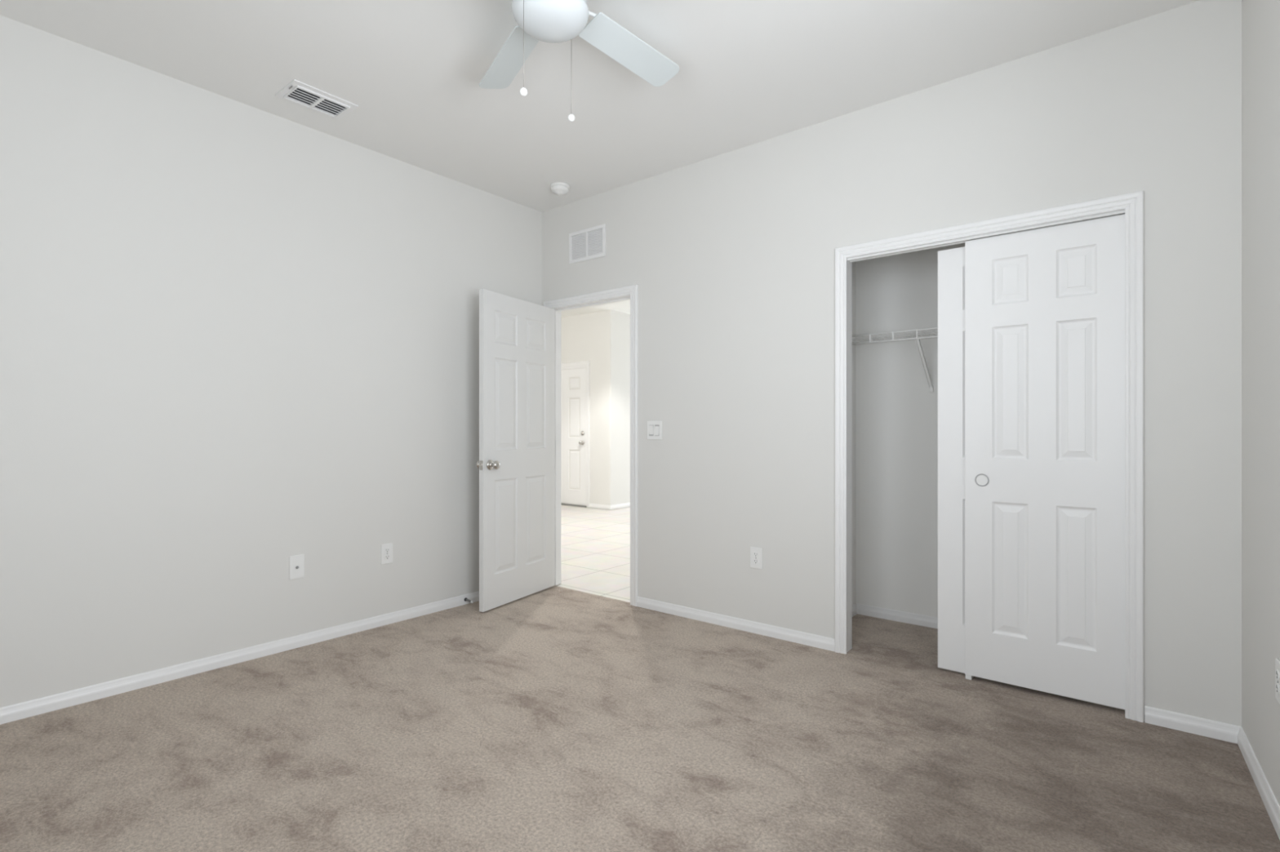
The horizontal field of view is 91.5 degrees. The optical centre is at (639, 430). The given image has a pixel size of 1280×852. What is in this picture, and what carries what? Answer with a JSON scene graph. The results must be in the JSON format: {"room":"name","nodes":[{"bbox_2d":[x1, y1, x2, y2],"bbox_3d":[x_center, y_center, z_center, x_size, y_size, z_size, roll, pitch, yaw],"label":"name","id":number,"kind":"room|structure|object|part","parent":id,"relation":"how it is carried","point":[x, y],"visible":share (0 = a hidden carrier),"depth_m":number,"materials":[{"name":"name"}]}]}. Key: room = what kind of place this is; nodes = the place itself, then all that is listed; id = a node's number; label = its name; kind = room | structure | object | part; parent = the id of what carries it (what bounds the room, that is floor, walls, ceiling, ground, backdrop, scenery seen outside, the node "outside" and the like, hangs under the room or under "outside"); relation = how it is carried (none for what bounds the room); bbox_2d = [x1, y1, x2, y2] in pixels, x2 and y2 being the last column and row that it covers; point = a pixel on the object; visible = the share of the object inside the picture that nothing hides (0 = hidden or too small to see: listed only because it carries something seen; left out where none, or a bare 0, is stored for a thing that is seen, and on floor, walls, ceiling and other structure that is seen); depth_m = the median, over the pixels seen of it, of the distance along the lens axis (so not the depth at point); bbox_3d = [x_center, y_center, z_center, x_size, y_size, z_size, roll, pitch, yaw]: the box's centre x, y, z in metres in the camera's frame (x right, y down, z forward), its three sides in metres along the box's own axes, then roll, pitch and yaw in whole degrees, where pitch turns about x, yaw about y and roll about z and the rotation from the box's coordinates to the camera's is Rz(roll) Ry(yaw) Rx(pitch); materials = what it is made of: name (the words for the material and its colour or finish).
{"room":"empty bedroom","nodes":[
{"label":"empty bedroom","id":0,"kind":"room"},
{"bbox_2d":[0,15,542,707],"bbox_3d":[-1.829,-0.235,3.291,0.100,2.740,3.410,0,0,39],"label":"wall","id":1,"kind":"structure","parent":0,"point":[237,340],"depth_m":2.94,"materials":[{"name":"white paint"}]},
{"bbox_2d":[0,591,479,724],"bbox_3d":[-1.754,1.105,3.295,0.012,0.061,3.310,0,0,39],"label":"baseboard","id":2,"kind":"structure","parent":1,"relation":"attached to","point":[23,710],"depth_m":2.94,"materials":[{"name":"white paint"}]},
{"bbox_2d":[464,597,473,603],"bbox_3d":[-1.105,1.104,4.031,0.076,0.025,0.023,0,0,39],"label":"door stop","id":3,"kind":"object","parent":2,"relation":"attached to","point":[465,598],"visible":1,"depth_m":4.03,"materials":[{"name":"silver rubber"}]},
{"bbox_2d":[288,554,304,579],"bbox_3d":[-1.788,0.715,3.251,0.015,0.122,0.074,0,0,39],"label":"cable jack","id":4,"kind":"object","parent":1,"relation":"attached to","point":[296,563],"visible":1,"depth_m":3.25,"materials":[{"name":"white plastic"}]},
{"bbox_2d":[381,542,392,564],"bbox_3d":[-1.478,0.723,3.642,0.008,0.117,0.074,0,0,39],"label":"wall outlet","id":5,"kind":"object","parent":1,"relation":"attached to","point":[387,548],"visible":1,"depth_m":3.64,"materials":[{"name":"white plastic"}]},
{"bbox_2d":[384,547,390,553],"bbox_3d":[-1.478,0.704,3.642,0.008,0.027,0.034,0,0,39],"label":"receptacle","id":6,"kind":"object","parent":5,"relation":"attached to","point":[387,550],"depth_m":3.64,"materials":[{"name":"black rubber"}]},
{"bbox_2d":[384,554,390,559],"bbox_3d":[-1.478,0.743,3.642,0.008,0.027,0.034,0,0,39],"label":"receptacle","id":7,"kind":"object","parent":5,"relation":"attached to","point":[387,557],"depth_m":3.64,"materials":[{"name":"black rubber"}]},
{"bbox_2d":[560,310,630,506],"bbox_3d":[-0.013,-0.290,11.419,2.543,2.850,4.467,0,0,39],"label":"wall","id":8,"kind":"structure","parent":0,"point":[602,338],"depth_m":9.04,"materials":[{"name":"white paint"}]},
{"bbox_2d":[560,368,586,506],"bbox_3d":[-1.159,0.100,9.442,0.915,2.030,0.097,0,0,39],"label":"door","id":9,"kind":"structure","parent":8,"relation":"in","point":[571,496],"depth_m":9.33,"materials":[{"name":"white paint"}]},
{"bbox_3d":[-0.866,0.190,9.188,0.065,0.065,0.067,0,0,39],"label":"knob","id":10,"kind":"part","parent":9,"relation":"part of","materials":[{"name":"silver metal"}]},
{"bbox_2d":[560,360,589,507],"bbox_3d":[-1.149,0.061,9.455,1.041,2.149,0.018,0,0,39],"label":"door frame","id":11,"kind":"structure","parent":8,"relation":"attached to","point":[585,364],"depth_m":9.15,"materials":[{"name":"white paint"}]},
{"bbox_2d":[589,502,630,510],"bbox_3d":[0.821,1.105,10.740,0.418,0.061,4.480,0,0,39],"label":"baseboard","id":12,"kind":"structure","parent":8,"relation":"attached to","point":[627,504],"depth_m":9.01,"materials":[{"name":"white paint"}]},
{"bbox_2d":[560,300,630,317],"bbox_3d":[1.037,-1.755,8.371,8.000,0.080,7.900,0,0,39],"label":"ceiling","id":13,"kind":"structure","parent":0,"point":[623,306],"depth_m":8.88,"materials":[{"name":"white paint"}]},
{"bbox_2d":[0,0,1199,212],"bbox_3d":[-0.278,-1.645,2.044,4.080,0.080,3.410,0,0,39],"label":"ceiling","id":14,"kind":"structure","parent":0,"point":[751,72],"depth_m":2.73,"materials":[{"name":"white paint"}]},
{"bbox_2d":[275,79,358,119],"bbox_3d":[-1.570,-1.598,3.031,0.214,0.014,0.300,0,0,39],"label":"ceiling vent","id":15,"kind":"object","parent":14,"relation":"in","point":[297,92],"visible":1,"depth_m":3.02,"materials":[{"name":"white metal"}]},
{"bbox_2d":[550,182,569,195],"bbox_3d":[-0.526,-1.576,4.095,0.128,0.057,0.128,0,0,39],"label":"smoke detector","id":16,"kind":"object","parent":14,"relation":"attached to","point":[560,188],"visible":1,"depth_m":4.06,"materials":[{"name":"white plastic"}]},
{"bbox_2d":[479,0,679,122],"bbox_3d":[-0.270,-1.335,2.128,1.249,0.540,1.208,0,0,39],"label":"ceiling fan","id":17,"kind":"object","parent":14,"relation":"hanging from","point":[551,21],"visible":1,"depth_m":2.30,"materials":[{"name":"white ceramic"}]},
{"bbox_3d":[-0.511,-1.457,2.454,0.130,0.040,0.467,0,0,-31],"label":"blade","id":18,"kind":"part","parent":17,"relation":"part of","materials":[{"name":"white"}]},
{"bbox_3d":[-0.361,-1.257,2.002,0.008,0.336,0.038,0,0,31],"label":"pull chain","id":19,"kind":"part","parent":17,"relation":"part of","materials":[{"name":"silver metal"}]},
{"bbox_3d":[-0.301,-1.384,2.100,0.258,0.082,0.258,0,0,39],"label":"lamp shade","id":20,"kind":"part","parent":17,"relation":"part of","materials":[{"name":"white glass"}]},
{"bbox_3d":[-0.182,-1.467,2.235,0.090,0.038,0.164,0,0,39],"label":"blade arm","id":21,"kind":"part","parent":17,"relation":"part of","materials":[{"name":"white metal"}]},
{"bbox_3d":[-0.029,-1.457,2.408,0.130,0.040,0.467,0,0,41],"label":"blade","id":22,"kind":"part","parent":17,"relation":"part of","materials":[{"name":"white"}]},
{"bbox_2d":[0,505,1279,851],"bbox_3d":[0.319,1.165,6.697,8.980,0.060,11.410,0,0,39],"label":"floor","id":23,"kind":"structure","parent":0,"point":[554,718],"depth_m":2.19,"materials":[{"name":"carpet"}]},
{"bbox_2d":[560,503,586,507],"bbox_3d":[-1.153,1.130,9.450,0.927,0.018,0.030,0,0,39],"label":"threshold","id":24,"kind":"object","parent":23,"relation":"on","point":[561,504],"visible":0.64,"depth_m":9.30,"materials":[{"name":"grey metal"}]},
{"bbox_2d":[965,674,973,679],"bbox_3d":[1.515,1.126,2.861,0.025,0.020,0.066,0,0,39],"label":"guide","id":25,"kind":"object","parent":23,"relation":"on","point":[967,677],"visible":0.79,"depth_m":2.83,"materials":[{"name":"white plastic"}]},
{"bbox_2d":[542,0,1241,726],"bbox_3d":[-1.142,-0.290,4.991,8.840,2.850,0.100,0,0,39],"label":"wall","id":26,"kind":"structure","parent":0,"point":[730,256],"depth_m":3.02,"materials":[{"name":"white paint"}]},
{"bbox_2d":[475,288,555,612],"bbox_3d":[-0.805,0.126,4.179,0.169,1.994,0.764,0,0,28],"label":"door","id":27,"kind":"structure","parent":26,"relation":"in","point":[516,464],"depth_m":4.12,"materials":[{"name":"white paint"}]},
{"bbox_3d":[-0.998,0.218,3.927,0.067,0.065,0.065,0,0,28],"label":"knob","id":28,"kind":"part","parent":27,"relation":"part of","materials":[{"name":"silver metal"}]},
{"bbox_3d":[-0.983,0.218,3.846,0.025,0.058,0.010,0,0,28],"label":"latch plate","id":29,"kind":"part","parent":27,"relation":"part of","materials":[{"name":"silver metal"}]},
{"bbox_3d":[-0.908,0.218,3.879,0.067,0.065,0.065,0,0,28],"label":"knob","id":30,"kind":"part","parent":27,"relation":"part of","materials":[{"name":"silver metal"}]},
{"bbox_2d":[568,223,605,264],"bbox_3d":[-0.367,-1.280,4.299,0.342,0.216,0.008,0,0,39],"label":"air vent","id":31,"kind":"object","parent":26,"relation":"in","point":[586,246],"visible":1,"depth_m":4.29,"materials":[{"name":"white metal"}]},
{"bbox_2d":[543,284,637,606],"bbox_3d":[-0.324,0.099,4.333,0.877,2.072,0.135,0,0,39],"label":"door frame","id":32,"kind":"structure","parent":26,"relation":"attached to","point":[629,292],"depth_m":4.11,"materials":[{"name":"white paint"}]},
{"bbox_2d":[647,421,662,439],"bbox_3d":[0.089,0.002,3.929,0.118,0.118,0.012,0,0,39],"label":"light switch","id":33,"kind":"object","parent":26,"relation":"attached to","point":[654,428],"visible":1,"depth_m":3.93,"materials":[{"name":"white plastic"}]},
{"bbox_2d":[750,546,762,568],"bbox_3d":[0.649,0.715,3.481,0.074,0.117,0.008,0,0,39],"label":"wall outlet","id":34,"kind":"object","parent":26,"relation":"attached to","point":[756,553],"visible":1,"depth_m":3.48,"materials":[{"name":"white plastic"}]},
{"bbox_2d":[753,551,758,557],"bbox_3d":[0.649,0.696,3.481,0.034,0.027,0.008,0,0,39],"label":"receptacle","id":35,"kind":"object","parent":34,"relation":"attached to","point":[755,553],"depth_m":3.48,"materials":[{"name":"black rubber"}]},
{"bbox_2d":[753,559,758,564],"bbox_3d":[0.649,0.735,3.481,0.034,0.027,0.008,0,0,39],"label":"receptacle","id":36,"kind":"object","parent":34,"relation":"attached to","point":[755,561],"depth_m":3.48,"materials":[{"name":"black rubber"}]},
{"bbox_2d":[636,596,1239,743],"bbox_3d":[0.725,1.105,3.417,3.722,0.061,0.012,0,0,39],"label":"baseboard","id":37,"kind":"structure","parent":26,"relation":"attached to","point":[1168,719],"depth_m":3.27,"materials":[{"name":"white paint"}]},
{"bbox_2d":[846,209,1124,262],"bbox_3d":[1.514,-0.874,2.850,1.127,0.025,0.084,0,0,39],"label":"door track","id":38,"kind":"object","parent":26,"relation":"attached to","point":[960,241],"visible":0.69,"depth_m":2.82,"materials":[{"name":"white metal"}]},
{"bbox_2d":[937,246,964,673],"bbox_3d":[1.644,0.139,2.780,0.580,1.973,0.024,0,0,39],"label":"door","id":39,"kind":"structure","parent":38,"relation":"hanging from","point":[951,262],"depth_m":2.92,"materials":[{"name":"white paint"}]},
{"bbox_2d":[964,213,1124,710],"bbox_3d":[1.719,0.127,2.673,0.580,1.976,0.034,0,0,39],"label":"door","id":40,"kind":"structure","parent":38,"relation":"hanging from","point":[1045,307],"depth_m":2.64,"materials":[{"name":"white paint"}]},
{"bbox_3d":[1.537,0.225,2.800,0.048,0.048,0.001,0,0,39],"label":"finger pull","id":41,"kind":"part","parent":40,"relation":"part of","materials":[{"name":"white plastic"}]},
{"bbox_2d":[835,191,1143,722],"bbox_3d":[1.507,0.103,2.841,1.229,2.065,0.106,0,0,39],"label":"door frame","id":42,"kind":"structure","parent":26,"relation":"attached to","point":[1132,203],"depth_m":2.57,"materials":[{"name":"white paint"}]},
{"bbox_2d":[852,243,964,617],"bbox_3d":[1.789,-0.165,3.163,1.780,2.600,0.725,0,0,39],"label":"wall","id":43,"kind":"structure","parent":0,"point":[895,413],"depth_m":3.71,"materials":[{"name":"white paint"}]},
{"bbox_2d":[852,603,937,628],"bbox_3d":[1.758,1.105,3.124,1.580,0.061,0.625,0,0,39],"label":"baseboard","id":44,"kind":"structure","parent":43,"relation":"attached to","point":[860,609],"depth_m":3.70,"materials":[{"name":"white paint"}]},
{"bbox_2d":[852,327,937,392],"bbox_3d":[1.854,-0.379,3.243,1.572,0.324,0.318,0,0,39],"label":"wire shelf","id":45,"kind":"object","parent":43,"relation":"attached to","point":[917,339],"visible":0.34,"depth_m":3.46,"materials":[{"name":"white metal"}]},
{"bbox_3d":[1.851,-0.514,3.240,1.572,0.054,0.309,0,0,39],"label":"shelf rail","id":46,"kind":"part","parent":45,"relation":"part of","materials":[{"name":"white metal"}]},
{"bbox_2d":[1241,0,1279,806],"bbox_3d":[1.206,-0.235,0.855,0.100,2.740,3.410,0,0,36],"label":"wall","id":47,"kind":"structure","parent":0,"point":[1260,19],"depth_m":1.98,"materials":[{"name":"white paint"}]},
{"bbox_2d":[1237,726,1279,839],"bbox_3d":[1.190,1.105,0.928,0.012,0.061,3.310,0,0,36],"label":"baseboard","id":48,"kind":"structure","parent":47,"relation":"attached to","point":[1270,802],"depth_m":1.95,"materials":[{"name":"white paint"}]},
{"bbox_2d":[1275,657,1279,704],"bbox_3d":[1.813,0.715,1.768,0.008,0.117,0.074,0,0,36],"label":"wall outlet","id":49,"kind":"object","parent":47,"relation":"attached to","point":[1277,660],"visible":1,"depth_m":1.77,"materials":[{"name":"white plastic"}]},
{"bbox_2d":[1275,669,1279,680],"bbox_3d":[1.813,0.696,1.768,0.008,0.027,0.034,0,0,36],"label":"receptacle","id":50,"kind":"object","parent":49,"relation":"attached to","point":[1277,670],"depth_m":1.77,"materials":[{"name":"white plastic"}]},
{"bbox_2d":[1275,683,1279,694],"bbox_3d":[1.813,0.735,1.768,0.008,0.027,0.034,0,0,36],"label":"receptacle","id":51,"kind":"object","parent":49,"relation":"attached to","point":[1277,684],"depth_m":1.77,"materials":[{"name":"white plastic"}]}
]}

